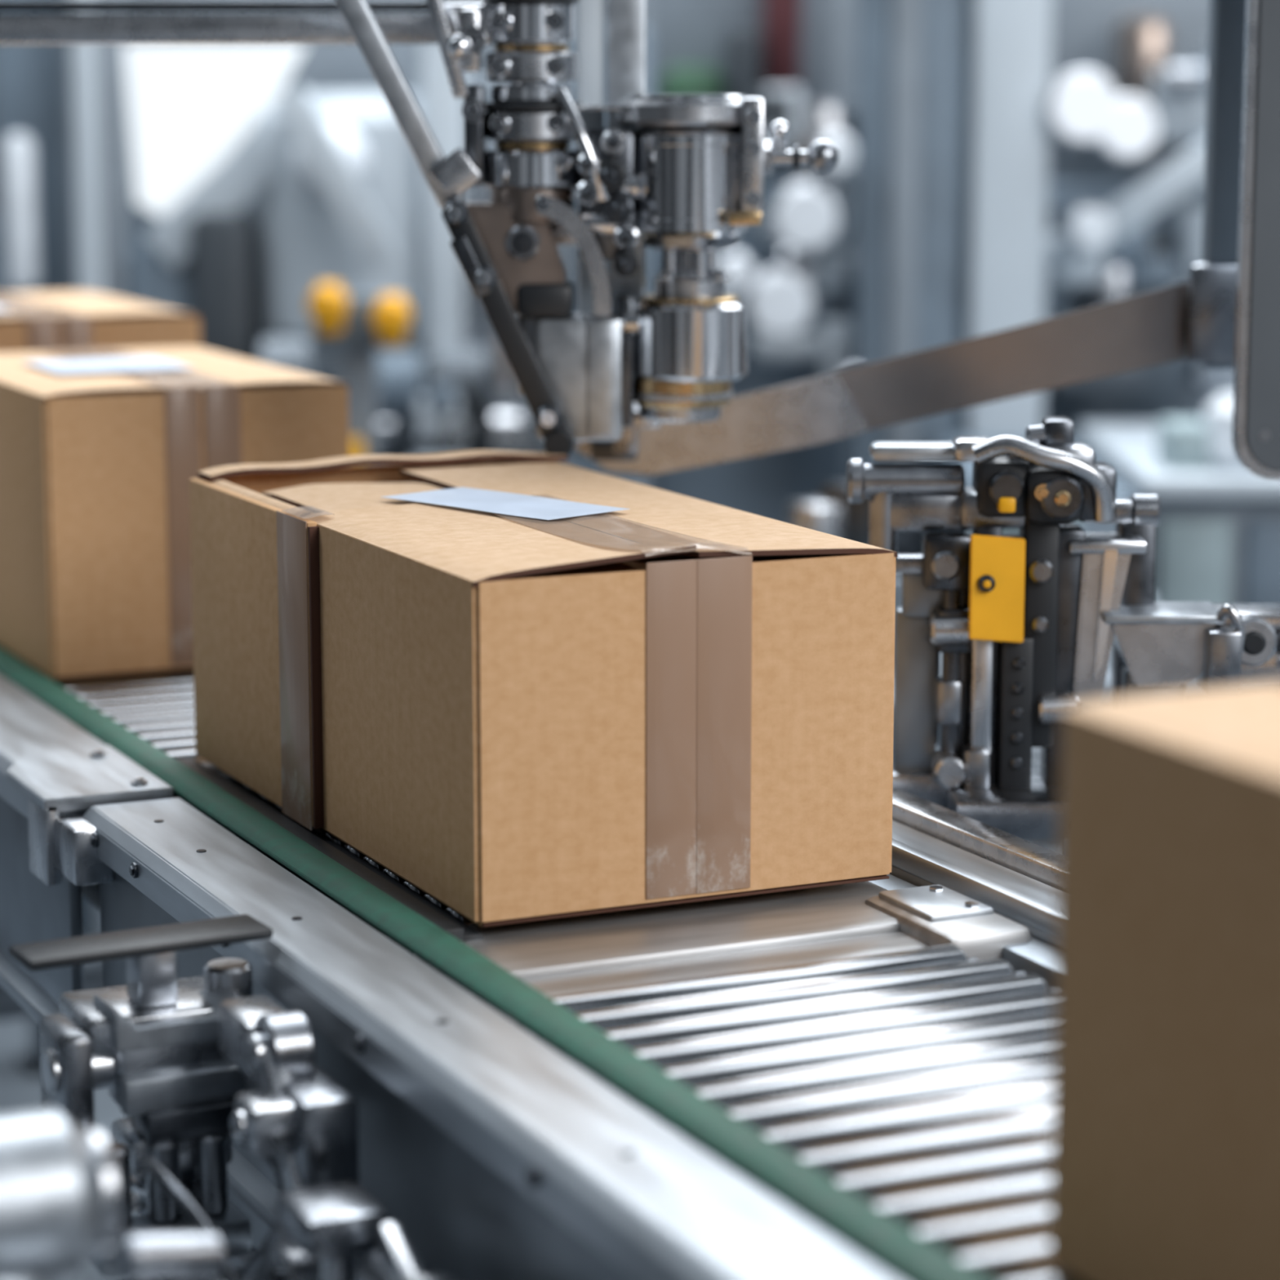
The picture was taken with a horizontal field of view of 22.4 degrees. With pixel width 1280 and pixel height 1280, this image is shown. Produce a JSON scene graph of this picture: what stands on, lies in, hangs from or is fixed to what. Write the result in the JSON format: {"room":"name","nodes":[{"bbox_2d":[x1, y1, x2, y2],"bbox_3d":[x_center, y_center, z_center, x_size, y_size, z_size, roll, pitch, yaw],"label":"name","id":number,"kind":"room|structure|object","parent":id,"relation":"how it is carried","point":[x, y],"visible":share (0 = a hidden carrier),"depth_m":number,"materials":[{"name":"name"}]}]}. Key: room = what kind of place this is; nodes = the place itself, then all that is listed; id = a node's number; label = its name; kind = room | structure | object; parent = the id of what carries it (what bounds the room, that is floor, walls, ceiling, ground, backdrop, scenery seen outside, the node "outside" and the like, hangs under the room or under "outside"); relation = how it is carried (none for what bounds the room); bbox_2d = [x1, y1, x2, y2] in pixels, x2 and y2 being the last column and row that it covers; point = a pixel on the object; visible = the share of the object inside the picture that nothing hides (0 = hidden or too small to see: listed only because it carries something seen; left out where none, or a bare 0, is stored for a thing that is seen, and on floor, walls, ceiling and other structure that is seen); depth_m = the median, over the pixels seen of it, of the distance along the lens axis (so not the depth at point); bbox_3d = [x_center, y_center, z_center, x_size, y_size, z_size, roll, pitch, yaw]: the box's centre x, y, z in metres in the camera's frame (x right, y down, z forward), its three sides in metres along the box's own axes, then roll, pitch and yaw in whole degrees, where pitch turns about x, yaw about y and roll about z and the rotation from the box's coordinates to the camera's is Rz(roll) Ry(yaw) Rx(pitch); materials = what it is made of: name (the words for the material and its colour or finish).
{"room":"factory floor","nodes":[
{"label":"factory floor","id":0,"kind":"room"},
{"bbox_2d":[0,961,129,1279],"bbox_3d":[0.898,0.612,4.643,14.000,0.050,13.000,0,10,0],"label":"floor","id":1,"kind":"structure","parent":0,"point":[20,1091],"depth_m":4.45,"materials":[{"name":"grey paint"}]},
{"bbox_2d":[0,914,453,1279],"bbox_3d":[-0.265,0.643,1.736,0.351,0.892,0.970,-5,11,-25],"label":"mechanism","id":2,"kind":"object","parent":1,"relation":"on","point":[193,1064],"visible":1,"depth_m":1.86,"materials":[{"name":"metal"}]},
{"bbox_2d":[0,0,653,935],"bbox_3d":[-0.691,-0.414,5.284,1.422,1.750,1.184,0,10,0],"label":"machine","id":3,"kind":"object","parent":1,"relation":"on","point":[223,184],"visible":0.34,"depth_m":4.91,"materials":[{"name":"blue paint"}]},
{"bbox_2d":[307,282,416,466],"bbox_3d":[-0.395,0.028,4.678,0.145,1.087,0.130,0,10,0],"label":"yellow knobs","id":4,"kind":"object","parent":1,"relation":"on","point":[359,324],"visible":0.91,"depth_m":4.60,"materials":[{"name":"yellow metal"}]},
{"bbox_2d":[0,645,1079,1279],"bbox_3d":[-0.212,0.499,2.650,0.590,0.861,4.100,-5,11,-25],"label":"conveyor","id":5,"kind":"object","parent":1,"relation":"on","point":[854,1081],"visible":0.42,"depth_m":1.87,"materials":[{"name":"metal"}]},
{"bbox_2d":[0,291,200,352],"bbox_3d":[-0.688,-0.234,3.584,0.300,0.281,0.403,-5,11,-25],"label":"cardboard box","id":6,"kind":"object","parent":5,"relation":"on","point":[56,321],"visible":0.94,"depth_m":3.42,"materials":[{"name":"cardboard"}]},
{"bbox_2d":[0,346,349,680],"bbox_3d":[-0.482,-0.134,3.081,0.282,0.258,0.433,-5,11,-25],"label":"cardboard box","id":7,"kind":"object","parent":5,"relation":"on","point":[100,450],"visible":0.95,"depth_m":2.88,"materials":[{"name":"cardboard"}]},
{"bbox_2d":[189,449,897,927],"bbox_3d":[-0.090,0.011,2.322,0.308,0.234,0.566,-5,11,-25],"label":"cardboard box","id":8,"kind":"object","parent":5,"relation":"on","point":[523,686],"visible":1,"depth_m":2.11,"materials":[{"name":"cardboard"}]},
{"bbox_2d":[1048,681,1279,1279],"bbox_3d":[0.416,0.178,1.292,0.300,0.260,0.463,-5,11,-25],"label":"cardboard box","id":9,"kind":"object","parent":5,"relation":"on","point":[1166,1146],"visible":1,"depth_m":1.36,"materials":[{"name":"brown cardboard"}]},
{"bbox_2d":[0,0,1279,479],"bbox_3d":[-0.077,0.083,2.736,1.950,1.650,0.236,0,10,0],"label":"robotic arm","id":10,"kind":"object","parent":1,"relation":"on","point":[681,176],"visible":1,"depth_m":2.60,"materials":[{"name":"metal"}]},
{"bbox_2d":[564,0,1279,603],"bbox_3d":[0.823,-0.491,5.719,1.950,1.750,2.900,0,10,0],"label":"machine","id":11,"kind":"object","parent":1,"relation":"on","point":[1002,165],"visible":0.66,"depth_m":4.94,"materials":[{"name":"grey paint"}]},
{"bbox_2d":[846,416,1279,853],"bbox_3d":[0.377,0.384,2.533,0.442,1.126,0.200,0,10,0],"label":"mechanism","id":12,"kind":"object","parent":1,"relation":"on","point":[1024,627],"visible":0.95,"depth_m":2.41,"materials":[{"name":"metal"}]}
]}

